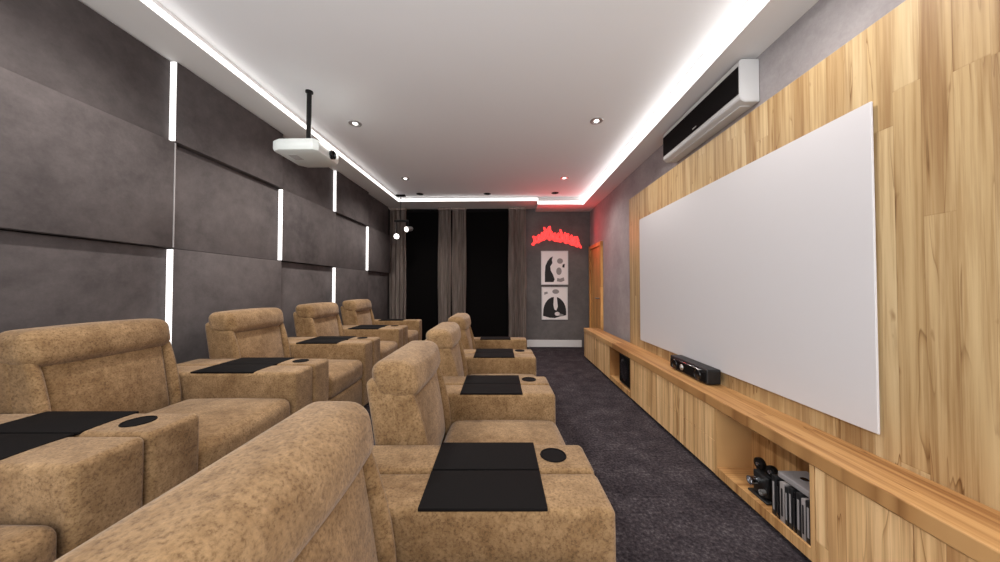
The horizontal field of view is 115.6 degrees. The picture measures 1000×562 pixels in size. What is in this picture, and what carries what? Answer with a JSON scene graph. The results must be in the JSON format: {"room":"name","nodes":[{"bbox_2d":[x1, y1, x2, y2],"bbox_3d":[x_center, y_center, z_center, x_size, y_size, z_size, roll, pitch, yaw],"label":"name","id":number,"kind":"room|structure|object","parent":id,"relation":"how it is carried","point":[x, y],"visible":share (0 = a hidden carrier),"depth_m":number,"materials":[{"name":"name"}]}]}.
{"room":"home theater","nodes":[
{"label":"home theater","id":0,"kind":"room"},
{"bbox_2d":[4,208,389,318],"bbox_3d":[-2.373,-0.172,3.070,0.100,2.860,6.910,0,-1,1],"label":"wall","id":1,"kind":"structure","parent":0,"point":[388,308],"depth_m":6.33,"materials":[{"name":"grey paint"}]},
{"bbox_2d":[0,230,165,332],"bbox_3d":[-2.333,0.437,1.667,0.049,1.339,0.984,0,-1,1],"label":"wall panel","id":2,"kind":"object","parent":1,"relation":"attached to","point":[46,280],"visible":0.44,"depth_m":1.71,"materials":[{"name":"grey fabric"}]},
{"bbox_2d":[0,0,169,139],"bbox_3d":[-2.333,-1.259,1.699,0.049,0.562,0.984,0,-1,1],"label":"wall panel","id":3,"kind":"object","parent":1,"relation":"attached to","point":[66,47],"visible":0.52,"depth_m":1.76,"materials":[{"name":"grey fabric"}]},
{"bbox_2d":[0,67,173,247],"bbox_3d":[-2.312,-0.605,1.686,0.091,0.734,0.984,0,-1,1],"label":"wall panel","id":4,"kind":"object","parent":1,"relation":"attached to","point":[70,167],"visible":1,"depth_m":1.69,"materials":[{"name":"grey fabric"}]},
{"bbox_2d":[172,143,175,246],"bbox_3d":[-2.298,-0.596,2.181,0.094,0.726,0.005,0,-1,1],"label":"trim","id":5,"kind":"structure","parent":1,"relation":"attached to","point":[174,143],"depth_m":2.18,"materials":[{"name":"grey"}]},
{"bbox_2d":[167,146,277,260],"bbox_3d":[-2.307,-0.586,2.704,0.049,0.734,1.039,0,-1,1],"label":"wall panel","id":6,"kind":"object","parent":1,"relation":"attached to","point":[220,209],"visible":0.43,"depth_m":2.58,"materials":[{"name":"grey fabric"}]},
{"bbox_2d":[165,249,280,363],"bbox_3d":[-2.286,0.457,2.679,0.091,1.339,1.048,0,-1,1],"label":"wall panel","id":7,"kind":"object","parent":1,"relation":"attached to","point":[204,284],"depth_m":2.40,"materials":[{"name":"grey fabric"}]},
{"bbox_2d":[169,62,282,187],"bbox_3d":[-2.286,-1.240,2.711,0.091,0.562,1.048,0,-1,1],"label":"wall panel","id":8,"kind":"object","parent":1,"relation":"attached to","point":[211,125],"depth_m":2.52,"materials":[{"name":"grey fabric"}]},
{"bbox_2d":[277,137,332,210],"bbox_3d":[-2.281,-1.220,3.740,0.049,0.562,0.997,0,-1,1],"label":"wall panel","id":9,"kind":"object","parent":1,"relation":"attached to","point":[315,185],"visible":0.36,"depth_m":3.75,"materials":[{"name":"grey fabric"}]},
{"bbox_2d":[281,262,331,336],"bbox_3d":[-2.281,0.476,3.707,0.049,1.339,0.997,0,-1,1],"label":"wall panel","id":10,"kind":"object","parent":1,"relation":"attached to","point":[300,283],"visible":0.24,"depth_m":3.57,"materials":[{"name":"grey fabric"}]},
{"bbox_2d":[277,189,335,266],"bbox_3d":[-2.260,-0.566,3.722,0.091,0.734,1.006,0,-1,1],"label":"wall panel","id":11,"kind":"object","parent":1,"relation":"attached to","point":[308,227],"depth_m":3.57,"materials":[{"name":"grey fabric"}]},
{"bbox_2d":[332,267,367,324],"bbox_3d":[-2.235,0.495,4.697,0.091,1.339,0.991,0,-1,1],"label":"wall panel","id":12,"kind":"object","parent":1,"relation":"attached to","point":[350,284],"depth_m":4.53,"materials":[{"name":"grey fabric"}]},
{"bbox_2d":[335,214,365,270],"bbox_3d":[-2.256,-0.547,4.722,0.049,0.734,0.982,0,-1,1],"label":"wall panel","id":13,"kind":"object","parent":1,"relation":"attached to","point":[350,253],"visible":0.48,"depth_m":4.70,"materials":[{"name":"grey fabric"}]},
{"bbox_2d":[333,170,368,225],"bbox_3d":[-2.235,-1.201,4.729,0.091,0.562,0.991,0,-1,1],"label":"wall panel","id":14,"kind":"object","parent":1,"relation":"attached to","point":[352,201],"depth_m":4.62,"materials":[{"name":"grey fabric"}]},
{"bbox_2d":[366,195,387,234],"bbox_3d":[-2.231,-1.183,5.705,0.049,0.562,0.948,0,-1,1],"label":"wall panel","id":15,"kind":"object","parent":1,"relation":"attached to","point":[378,212],"visible":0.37,"depth_m":5.72,"materials":[{"name":"grey fabric"}]},
{"bbox_2d":[368,271,387,318],"bbox_3d":[-2.231,0.514,5.673,0.049,1.339,0.948,0,-1,1],"label":"wall panel","id":16,"kind":"object","parent":1,"relation":"attached to","point":[377,282],"visible":0.31,"depth_m":5.72,"materials":[{"name":"grey fabric"}]},
{"bbox_2d":[366,227,389,272],"bbox_3d":[-2.210,-0.529,5.688,0.091,0.734,0.957,0,-1,1],"label":"wall panel","id":17,"kind":"object","parent":1,"relation":"attached to","point":[379,242],"depth_m":5.57,"materials":[{"name":"grey fabric"}]},
{"bbox_2d":[157,0,747,197],"bbox_3d":[-0.299,-1.652,3.046,4.250,0.100,6.910,0,-1,1],"label":"ceiling","id":18,"kind":"structure","parent":0,"point":[453,98],"depth_m":2.42,"materials":[{"name":"white paint"}]},
{"bbox_2d":[273,89,337,167],"bbox_3d":[-1.607,-1.314,2.667,0.392,0.590,0.380,0,-1,1],"label":"projector","id":19,"kind":"object","parent":18,"relation":"hanging from","point":[309,152],"visible":1,"depth_m":2.58,"materials":[{"name":"white plastic"},{"name":"black metal"}]},
{"bbox_2d":[289,155,303,159],"bbox_3d":[-1.685,-1.022,2.607,0.070,0.003,0.087,0,-1,1],"label":"vent","id":20,"kind":"object","parent":19,"relation":"attached to","point":[295,157],"depth_m":2.61,"materials":[{"name":"grey plastic"}]},
{"bbox_2d":[79,0,537,208],"bbox_3d":[-0.850,-1.563,3.008,2.950,0.080,6.810,0,-1,1],"label":"ceiling","id":21,"kind":"structure","parent":18,"relation":"attached to","point":[134,17],"depth_m":2.40,"materials":[{"name":"white paint"}]},
{"bbox_2d":[141,0,398,201],"bbox_3d":[-1.959,-1.553,2.736,0.006,0.041,6.210,0,-1,1],"label":"led strip","id":22,"kind":"object","parent":21,"relation":"attached to","point":[149,3],"visible":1,"depth_m":2.37,"materials":[{"name":"white plastic"}]},
{"bbox_2d":[389,208,406,318],"bbox_3d":[-2.036,-0.078,6.279,0.342,2.755,0.098,0,-1,1],"label":"curtain","id":23,"kind":"object","parent":21,"relation":"hanging from","point":[397,275],"visible":0.77,"depth_m":6.28,"materials":[{"name":"grey fabric"}]},
{"bbox_2d":[438,208,450,323],"bbox_3d":[-1.102,-0.079,6.250,0.272,2.755,0.100,0,-1,1],"label":"curtain","id":24,"kind":"object","parent":21,"relation":"hanging from","point":[444,231],"visible":0.84,"depth_m":6.25,"materials":[{"name":"grey fabric"}]},
{"bbox_2d":[452,207,465,315],"bbox_3d":[-0.812,-0.079,6.248,0.292,2.755,0.099,0,-1,1],"label":"curtain","id":25,"kind":"object","parent":21,"relation":"hanging from","point":[459,213],"visible":0.82,"depth_m":6.25,"materials":[{"name":"grey fabric"}]},
{"bbox_2d":[399,198,537,201],"bbox_3d":[-0.590,-1.497,5.803,2.573,0.046,0.006,0,-1,1],"label":"led strip","id":26,"kind":"object","parent":21,"relation":"attached to","point":[464,199],"visible":1,"depth_m":5.79,"materials":[{"name":"white plastic"}]},
{"bbox_2d":[508,207,526,337],"bbox_3d":[0.343,-0.079,6.213,0.362,2.755,0.100,0,-1,1],"label":"curtain","id":27,"kind":"object","parent":21,"relation":"hanging from","point":[517,274],"visible":0.91,"depth_m":6.22,"materials":[{"name":"grey fabric"}]},
{"bbox_2d":[348,120,361,126],"bbox_3d":[-1.470,-1.596,3.199,0.128,0.006,0.128,0,-1,1],"label":"recessed light","id":28,"kind":"object","parent":18,"relation":"in","point":[350,122],"visible":1,"depth_m":3.19,"materials":[{"name":"silver metal"}]},
{"bbox_2d":[394,194,412,238],"bbox_3d":[-1.754,-1.149,5.688,0.348,0.804,0.169,0,-1,1],"label":"spotlight","id":29,"kind":"object","parent":18,"relation":"hanging from","point":[407,229],"visible":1,"depth_m":5.65,"materials":[{"name":"black"}]},
{"bbox_2d":[590,117,602,124],"bbox_3d":[0.964,-1.597,3.147,0.128,0.006,0.128,0,-1,1],"label":"recessed light","id":30,"kind":"object","parent":18,"relation":"in","point":[598,120],"visible":1,"depth_m":3.14,"materials":[{"name":"silver metal"}]},
{"bbox_2d":[535,0,818,211],"bbox_3d":[1.175,-1.534,2.956,1.100,0.140,6.810,0,-1,1],"label":"ceiling","id":31,"kind":"structure","parent":18,"relation":"attached to","point":[777,16],"depth_m":2.31,"materials":[{"name":"white paint"}]},
{"bbox_2d":[538,201,582,203],"bbox_3d":[1.114,-1.454,5.829,0.833,0.050,0.006,0,-1,1],"label":"led strip","id":32,"kind":"object","parent":31,"relation":"attached to","point":[539,202],"visible":1,"depth_m":5.83,"materials":[{"name":"white plastic"}]},
{"bbox_2d":[583,0,768,203],"bbox_3d":[1.455,-1.534,2.684,0.006,0.121,6.280,0,-1,1],"label":"led strip","id":33,"kind":"object","parent":31,"relation":"attached to","point":[749,11],"visible":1,"depth_m":2.35,"materials":[{"name":"white plastic"}]},
{"bbox_2d":[526,209,589,346],"bbox_3d":[-0.212,-0.108,6.421,4.050,2.860,0.100,0,-1,1],"label":"wall","id":34,"kind":"structure","parent":0,"point":[573,223],"depth_m":6.33,"materials":[{"name":"grey paint"}]},
{"bbox_2d":[406,209,451,340],"bbox_3d":[-1.569,-0.066,6.379,1.220,2.775,0.050,0,-1,1],"label":"window","id":35,"kind":"structure","parent":34,"relation":"in","point":[422,242],"depth_m":6.38,"materials":[{"name":"black glass"}]},
{"bbox_2d":[466,209,508,336],"bbox_3d":[-0.239,-0.067,6.346,1.400,2.775,0.050,0,-1,1],"label":"window","id":36,"kind":"structure","parent":34,"relation":"in","point":[487,230],"depth_m":6.34,"materials":[{"name":"black glass"}]},
{"bbox_2d":[541,251,567,284],"bbox_3d":[1.096,-0.265,6.329,0.541,0.680,0.021,0,-1,1],"label":"poster","id":37,"kind":"object","parent":34,"relation":"attached to","point":[554,264],"visible":1,"depth_m":6.33,"materials":[{"name":"white paper"}]},
{"bbox_2d":[527,340,581,346],"bbox_3d":[1.086,1.250,6.303,1.090,0.140,0.018,0,-1,1],"label":"baseboard","id":38,"kind":"structure","parent":34,"relation":"attached to","point":[530,343],"depth_m":6.29,"materials":[{"name":"white paint"}]},
{"bbox_2d":[542,287,567,319],"bbox_3d":[1.096,0.448,6.315,0.520,0.655,0.021,0,-1,1],"label":"poster","id":39,"kind":"object","parent":34,"relation":"attached to","point":[554,299],"visible":1,"depth_m":6.31,"materials":[{"name":"white paper"}]},
{"bbox_2d":[531,226,581,247],"bbox_3d":[1.133,-0.882,6.311,1.016,0.457,0.079,0,-1,1],"label":"sign","id":40,"kind":"object","parent":34,"relation":"attached to","point":[544,235],"visible":1,"depth_m":6.28,"materials":[{"name":"red plastic"}]},
{"bbox_2d":[373,347,811,561],"bbox_3d":[-0.299,1.307,2.989,4.250,0.100,6.910,0,-1,1],"label":"floor","id":41,"kind":"structure","parent":0,"point":[668,505],"depth_m":1.93,"materials":[{"name":"carpet"}]},
{"bbox_2d":[54,401,615,561],"bbox_3d":[-0.112,0.754,0.564,0.878,0.914,0.912,0,-1,0],"label":"recliner","id":42,"kind":"object","parent":41,"relation":"on","point":[310,487],"visible":1,"depth_m":0.67,"materials":[{"name":"beige fabric"}]},
{"bbox_2d":[418,470,547,511],"bbox_3d":[-0.047,0.617,0.934,0.350,0.010,0.176,0,-1,0],"label":"tray","id":43,"kind":"object","parent":42,"relation":"on","point":[440,490],"depth_m":0.92,"materials":[{"name":"black"}]},
{"bbox_2d":[364,404,372,431],"bbox_3d":[-1.691,1.184,2.322,1.300,0.120,5.500,0,-1,1],"label":"platform","id":44,"kind":"object","parent":41,"relation":"on","point":[367,407],"depth_m":2.75,"materials":[{"name":"carpet"}]},
{"bbox_2d":[0,434,143,561],"bbox_3d":[-1.582,0.634,0.562,0.905,0.914,0.912,0,-1,0],"label":"recliner","id":45,"kind":"object","parent":44,"relation":"on","point":[58,492],"visible":0.89,"depth_m":0.86,"materials":[{"name":"beige fabric"}]},
{"bbox_2d":[0,525,56,561],"bbox_3d":[-1.434,0.706,0.562,0.610,0.214,0.544,0,-1,0],"label":"seat cushion","id":46,"kind":"object","parent":45,"relation":"on","point":[18,543],"depth_m":0.78,"materials":[{"name":"beige fabric"}]},
{"bbox_2d":[0,434,73,459],"bbox_3d":[-1.554,0.497,0.932,0.350,0.010,0.176,0,-1,0],"label":"tray","id":47,"kind":"object","parent":45,"relation":"on","point":[11,445],"depth_m":0.96,"materials":[{"name":"black"}]},
{"bbox_2d":[0,319,311,506],"bbox_3d":[-1.586,0.651,1.480,0.905,0.914,0.912,0,-1,0],"label":"recliner","id":48,"kind":"object","parent":44,"relation":"on","point":[115,378],"visible":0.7,"depth_m":1.37,"materials":[{"name":"beige fabric"}]},
{"bbox_2d":[0,411,138,434],"bbox_3d":[-1.555,0.500,1.116,0.350,0.010,0.176,0,-1,0],"label":"tray","id":49,"kind":"object","parent":48,"relation":"on","point":[48,422],"depth_m":1.10,"materials":[{"name":"black"}]},
{"bbox_2d":[147,398,289,471],"bbox_3d":[-1.438,0.723,1.480,0.610,0.214,0.544,0,-1,0],"label":"seat cushion","id":50,"kind":"object","parent":48,"relation":"on","point":[225,424],"depth_m":1.48,"materials":[{"name":"beige fabric"}]},
{"bbox_2d":[190,364,274,372],"bbox_3d":[-1.558,0.514,1.850,0.350,0.010,0.176,0,-1,0],"label":"tray","id":51,"kind":"object","parent":48,"relation":"on","point":[219,368],"depth_m":1.83,"materials":[{"name":"black"}]},
{"bbox_2d":[177,308,371,406],"bbox_3d":[-1.590,0.669,2.398,0.905,0.914,0.912,0,-1,0],"label":"recliner","id":52,"kind":"object","parent":44,"relation":"on","point":[341,368],"visible":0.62,"depth_m":2.34,"materials":[{"name":"beige fabric"}]},
{"bbox_2d":[221,357,293,364],"bbox_3d":[-1.559,0.518,2.034,0.350,0.010,0.176,0,-1,0],"label":"tray","id":53,"kind":"object","parent":52,"relation":"on","point":[244,360],"depth_m":2.03,"materials":[{"name":"black"}]},
{"bbox_2d":[296,339,346,343],"bbox_3d":[-1.562,0.532,2.768,0.350,0.010,0.176,0,-1,0],"label":"tray","id":54,"kind":"object","parent":52,"relation":"on","point":[310,341],"depth_m":2.74,"materials":[{"name":"black"}]},
{"bbox_2d":[328,359,361,399],"bbox_3d":[-1.442,0.741,2.397,0.610,0.214,0.544,0,-1,0],"label":"seat cushion","id":55,"kind":"object","parent":52,"relation":"on","point":[345,375],"depth_m":2.37,"materials":[{"name":"beige fabric"}]},
{"bbox_2d":[288,302,402,404],"bbox_3d":[-1.594,0.686,3.316,0.905,0.914,0.912,0,-1,0],"label":"recliner","id":56,"kind":"object","parent":44,"relation":"on","point":[321,320],"visible":0.43,"depth_m":3.22,"materials":[{"name":"beige fabric"}]},
{"bbox_2d":[311,336,355,339],"bbox_3d":[-1.562,0.535,2.952,0.350,0.010,0.176,0,-1,0],"label":"tray","id":57,"kind":"object","parent":56,"relation":"on","point":[320,337],"depth_m":2.96,"materials":[{"name":"black"}]},
{"bbox_2d":[348,327,381,328],"bbox_3d":[-1.566,0.549,3.686,0.350,0.010,0.176,0,-1,0],"label":"tray","id":58,"kind":"object","parent":56,"relation":"on","point":[350,327],"depth_m":3.63,"materials":[{"name":"black"}]},
{"bbox_2d":[380,341,397,359],"bbox_3d":[-1.446,0.758,3.315,0.610,0.214,0.544,0,-1,0],"label":"seat cushion","id":59,"kind":"object","parent":56,"relation":"on","point":[386,347],"depth_m":3.29,"materials":[{"name":"beige fabric"}]},
{"bbox_2d":[340,299,421,345],"bbox_3d":[-1.597,0.704,4.234,0.905,0.914,0.912,0,-1,0],"label":"recliner","id":60,"kind":"object","parent":44,"relation":"on","point":[356,312],"visible":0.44,"depth_m":4.14,"materials":[{"name":"beige fabric"}]},
{"bbox_2d":[355,325,387,326],"bbox_3d":[-1.566,0.553,3.870,0.350,0.010,0.176,0,-1,0],"label":"tray","id":61,"kind":"object","parent":60,"relation":"on","point":[357,325],"depth_m":3.82,"materials":[{"name":"black"}]},
{"bbox_2d":[378,319,404,320],"bbox_3d":[-1.570,0.567,4.604,0.350,0.010,0.176,0,-1,0],"label":"tray","id":62,"kind":"object","parent":60,"relation":"on","point":[379,319],"depth_m":4.52,"materials":[{"name":"black"}]},
{"bbox_2d":[408,330,417,342],"bbox_3d":[-1.450,0.776,4.233,0.610,0.214,0.544,0,-1,0],"label":"seat cushion","id":63,"kind":"object","parent":60,"relation":"on","point":[412,334],"depth_m":4.22,"materials":[{"name":"beige fabric"}]},
{"bbox_2d":[367,340,593,474],"bbox_3d":[-0.114,0.771,1.482,0.878,0.914,0.912,0,-1,0],"label":"recliner","id":64,"kind":"object","parent":41,"relation":"on","point":[422,424],"visible":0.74,"depth_m":1.23,"materials":[{"name":"beige fabric"}]},
{"bbox_2d":[432,442,538,469],"bbox_3d":[-0.047,0.620,1.118,0.350,0.010,0.176,0,-1,0],"label":"tray","id":65,"kind":"object","parent":64,"relation":"on","point":[447,455],"depth_m":1.10,"materials":[{"name":"black"}]},
{"bbox_2d":[460,384,522,394],"bbox_3d":[-0.049,0.634,1.852,0.350,0.010,0.176,0,-1,0],"label":"tray","id":66,"kind":"object","parent":64,"relation":"on","point":[465,389],"depth_m":1.83,"materials":[{"name":"black"}]},
{"bbox_2d":[444,420,565,444],"bbox_3d":[0.020,0.843,1.481,0.610,0.214,0.544,0,-1,0],"label":"seat cushion","id":67,"kind":"object","parent":64,"relation":"on","point":[539,432],"depth_m":1.56,"materials":[{"name":"beige fabric"}]},
{"bbox_2d":[424,322,549,385],"bbox_3d":[-0.116,0.789,2.400,0.878,0.914,0.912,0,-1,0],"label":"recliner","id":68,"kind":"object","parent":41,"relation":"on","point":[458,367],"visible":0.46,"depth_m":2.32,"materials":[{"name":"beige fabric"}]},
{"bbox_2d":[464,375,519,383],"bbox_3d":[-0.049,0.638,2.036,0.350,0.010,0.176,0,-1,0],"label":"tray","id":69,"kind":"object","parent":68,"relation":"on","point":[469,379],"depth_m":2.02,"materials":[{"name":"black"}]},
{"bbox_2d":[473,353,514,357],"bbox_3d":[-0.051,0.652,2.769,0.350,0.010,0.176,0,-1,0],"label":"tray","id":70,"kind":"object","parent":68,"relation":"on","point":[475,355],"depth_m":2.73,"materials":[{"name":"black"}]},
{"bbox_2d":[471,374,534,375],"bbox_3d":[0.018,0.861,2.399,0.610,0.214,0.544,0,-1,0],"label":"seat cushion","id":71,"kind":"object","parent":68,"relation":"on","point":[471,374],"depth_m":2.60,"materials":[{"name":"beige fabric"}]},
{"bbox_2d":[448,313,532,353],"bbox_3d":[-0.119,0.806,3.317,0.878,0.914,0.912,0,-1,0],"label":"recliner","id":72,"kind":"object","parent":41,"relation":"on","point":[471,344],"visible":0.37,"depth_m":3.39,"materials":[{"name":"beige fabric"}]},
{"bbox_2d":[475,349,513,352],"bbox_3d":[-0.052,0.655,2.954,0.350,0.010,0.176,0,-1,0],"label":"tray","id":73,"kind":"object","parent":72,"relation":"on","point":[476,350],"depth_m":2.93,"materials":[{"name":"black"}]},
{"bbox_2d":[480,337,510,339],"bbox_3d":[-0.054,0.669,3.687,0.350,0.010,0.176,0,-1,0],"label":"tray","id":74,"kind":"object","parent":72,"relation":"on","point":[481,338],"depth_m":3.63,"materials":[{"name":"black"}]},
{"bbox_2d":[584,332,608,377],"bbox_3d":[1.530,1.069,4.698,0.226,0.440,1.330,0,-1,1],"label":"media cabinet","id":75,"kind":"object","parent":41,"relation":"on","point":[596,351],"visible":0.61,"depth_m":4.57,"materials":[{"name":"brown wood"}]},
{"bbox_2d":[609,347,630,397],"bbox_3d":[1.504,1.050,3.678,0.226,0.440,0.708,0,-1,1],"label":"media cabinet","id":76,"kind":"object","parent":41,"relation":"on","point":[614,375],"visible":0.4,"depth_m":4.01,"materials":[{"name":"brown wood"}]},
{"bbox_2d":[619,353,629,388],"bbox_3d":[1.492,1.015,3.545,0.197,0.345,0.340,0,-1,1],"label":"subwoofer","id":77,"kind":"object","parent":76,"relation":"in","point":[624,361],"visible":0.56,"depth_m":3.53,"materials":[{"name":"black plastic"}]},
{"bbox_2d":[631,359,714,472],"bbox_3d":[1.478,1.030,2.649,0.226,0.440,1.346,0,-1,1],"label":"media cabinet","id":78,"kind":"object","parent":41,"relation":"on","point":[689,419],"visible":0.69,"depth_m":2.41,"materials":[{"name":"brown wood"}]},
{"bbox_2d":[714,408,816,561],"bbox_3d":[1.453,1.011,1.652,0.226,0.440,0.645,0,-1,1],"label":"shelf niche","id":79,"kind":"object","parent":41,"relation":"on","point":[737,446],"visible":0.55,"depth_m":1.84,"materials":[{"name":"brown wood"}]},
{"bbox_2d":[746,457,777,504],"bbox_3d":[1.409,1.060,1.685,0.140,0.185,0.146,0,-1,1],"label":"film camera","id":80,"kind":"object","parent":79,"relation":"in","point":[761,479],"visible":0.82,"depth_m":1.67,"materials":[{"name":"black plastic"}]},
{"bbox_2d":[772,474,782,515],"bbox_3d":[1.413,1.054,1.549,0.135,0.192,0.023,0,-1,1],"label":"case","id":81,"kind":"object","parent":79,"relation":"in","point":[775,477],"visible":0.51,"depth_m":1.55,"materials":[{"name":"black plastic"}]},
{"bbox_2d":[776,480,783,518],"bbox_3d":[1.412,1.059,1.526,0.135,0.180,0.019,0,-1,1],"label":"case","id":82,"kind":"object","parent":79,"relation":"in","point":[777,481],"visible":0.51,"depth_m":1.52,"materials":[{"name":"black plastic"}]},
{"bbox_2d":[780,481,791,523],"bbox_3d":[1.412,1.056,1.502,0.135,0.186,0.025,0,-1,1],"label":"case","id":83,"kind":"object","parent":79,"relation":"in","point":[783,484],"visible":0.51,"depth_m":1.50,"materials":[{"name":"grey plastic"}]},
{"bbox_2d":[785,486,792,526],"bbox_3d":[1.411,1.059,1.479,0.135,0.178,0.017,0,-1,1],"label":"case","id":84,"kind":"object","parent":79,"relation":"in","point":[786,487],"visible":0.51,"depth_m":1.48,"materials":[{"name":"black plastic"}]},
{"bbox_2d":[788,487,799,529],"bbox_3d":[1.411,1.054,1.458,0.135,0.188,0.021,0,-1,1],"label":"case","id":85,"kind":"object","parent":79,"relation":"in","point":[791,490],"visible":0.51,"depth_m":1.46,"materials":[{"name":"black plastic"}]},
{"bbox_2d":[793,492,796,532],"bbox_3d":[1.410,1.058,1.438,0.135,0.180,0.015,0,-1,1],"label":"case","id":86,"kind":"object","parent":79,"relation":"in","point":[794,493],"visible":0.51,"depth_m":1.44,"materials":[{"name":"black plastic"}]},
{"bbox_2d":[796,492,808,537],"bbox_3d":[1.409,1.052,1.417,0.135,0.190,0.023,0,-1,1],"label":"case","id":87,"kind":"object","parent":79,"relation":"in","point":[799,495],"visible":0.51,"depth_m":1.41,"materials":[{"name":"black plastic"}]},
{"bbox_2d":[801,498,809,540],"bbox_3d":[1.409,1.057,1.394,0.135,0.180,0.019,0,-1,1],"label":"case","id":88,"kind":"object","parent":79,"relation":"in","point":[803,500],"visible":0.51,"depth_m":1.39,"materials":[{"name":"grey plastic"}]},
{"bbox_2d":[778,471,809,497],"bbox_3d":[1.428,0.940,1.461,0.140,0.030,0.165,0,-1,1],"label":"game console","id":89,"kind":"object","parent":88,"relation":"on","point":[800,480],"visible":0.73,"depth_m":1.48,"materials":[{"name":"grey plastic"}]},
{"bbox_2d":[806,500,810,545],"bbox_3d":[1.408,1.054,1.370,0.135,0.185,0.025,0,-1,1],"label":"case","id":90,"kind":"object","parent":79,"relation":"in","point":[808,530],"visible":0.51,"depth_m":1.37,"materials":[{"name":"black plastic"}]},
{"bbox_2d":[815,467,975,561],"bbox_3d":[1.421,0.988,0.412,0.226,0.440,1.833,0,-1,1],"label":"media cabinet","id":91,"kind":"object","parent":41,"relation":"on","point":[850,526],"visible":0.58,"depth_m":1.15,"materials":[{"name":"brown wood"}]},
{"bbox_2d":[584,328,999,561],"bbox_3d":[1.469,0.773,2.434,0.235,0.065,5.870,0,-1,1],"label":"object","id":92,"kind":"structure","parent":91,"relation":"on","point":[971,527],"depth_m":1.21,"materials":[{"name":"brown wood"}]},
{"bbox_2d":[670,355,720,384],"bbox_3d":[1.499,0.685,2.460,0.118,0.112,0.500,0,-1,1],"label":"speaker","id":93,"kind":"object","parent":92,"relation":"on","point":[709,375],"visible":1,"depth_m":2.33},
{"bbox_2d":[670,358,705,382],"bbox_3d":[1.455,0.690,2.461,0.006,0.067,0.480,0,-1,1],"label":"grille","id":94,"kind":"object","parent":93,"relation":"attached to","point":[698,373],"depth_m":2.41,"materials":[{"name":"black"}]},
{"bbox_2d":[590,0,905,342],"bbox_3d":[1.776,-0.174,2.965,0.100,2.860,6.910,0,-1,1],"label":"wall","id":95,"kind":"structure","parent":0,"point":[828,25],"depth_m":2.04,"materials":[{"name":"grey paint"}]},
{"bbox_2d":[589,241,603,330],"bbox_3d":[1.759,0.311,5.852,0.080,2.000,0.800,0,-1,1],"label":"door","id":96,"kind":"structure","parent":95,"relation":"in","point":[595,250],"depth_m":5.80,"materials":[{"name":"brown wood"}]},
{"bbox_2d":[663,59,758,162],"bbox_3d":[1.645,-1.306,2.574,0.136,0.291,1.020,0,-1,1],"label":"air conditioner","id":97,"kind":"object","parent":95,"relation":"attached to","point":[737,91],"visible":1,"depth_m":2.33,"materials":[{"name":"grey plastic"}]},
{"bbox_2d":[629,0,999,511],"bbox_3d":[1.632,0.083,1.728,0.125,2.300,4.440,0,-1,1],"label":"wood wall panel","id":98,"kind":"object","parent":95,"relation":"attached to","point":[929,70],"visible":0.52,"depth_m":1.15,"materials":[{"name":"brown wood"}]},
{"bbox_2d":[639,101,879,434],"bbox_3d":[1.576,-0.038,2.442,0.022,1.370,2.300,0,-1,1],"label":"projection screen","id":99,"kind":"object","parent":98,"relation":"attached to","point":[763,275],"visible":0.95,"depth_m":1.72,"materials":[{"name":"grey fabric"}]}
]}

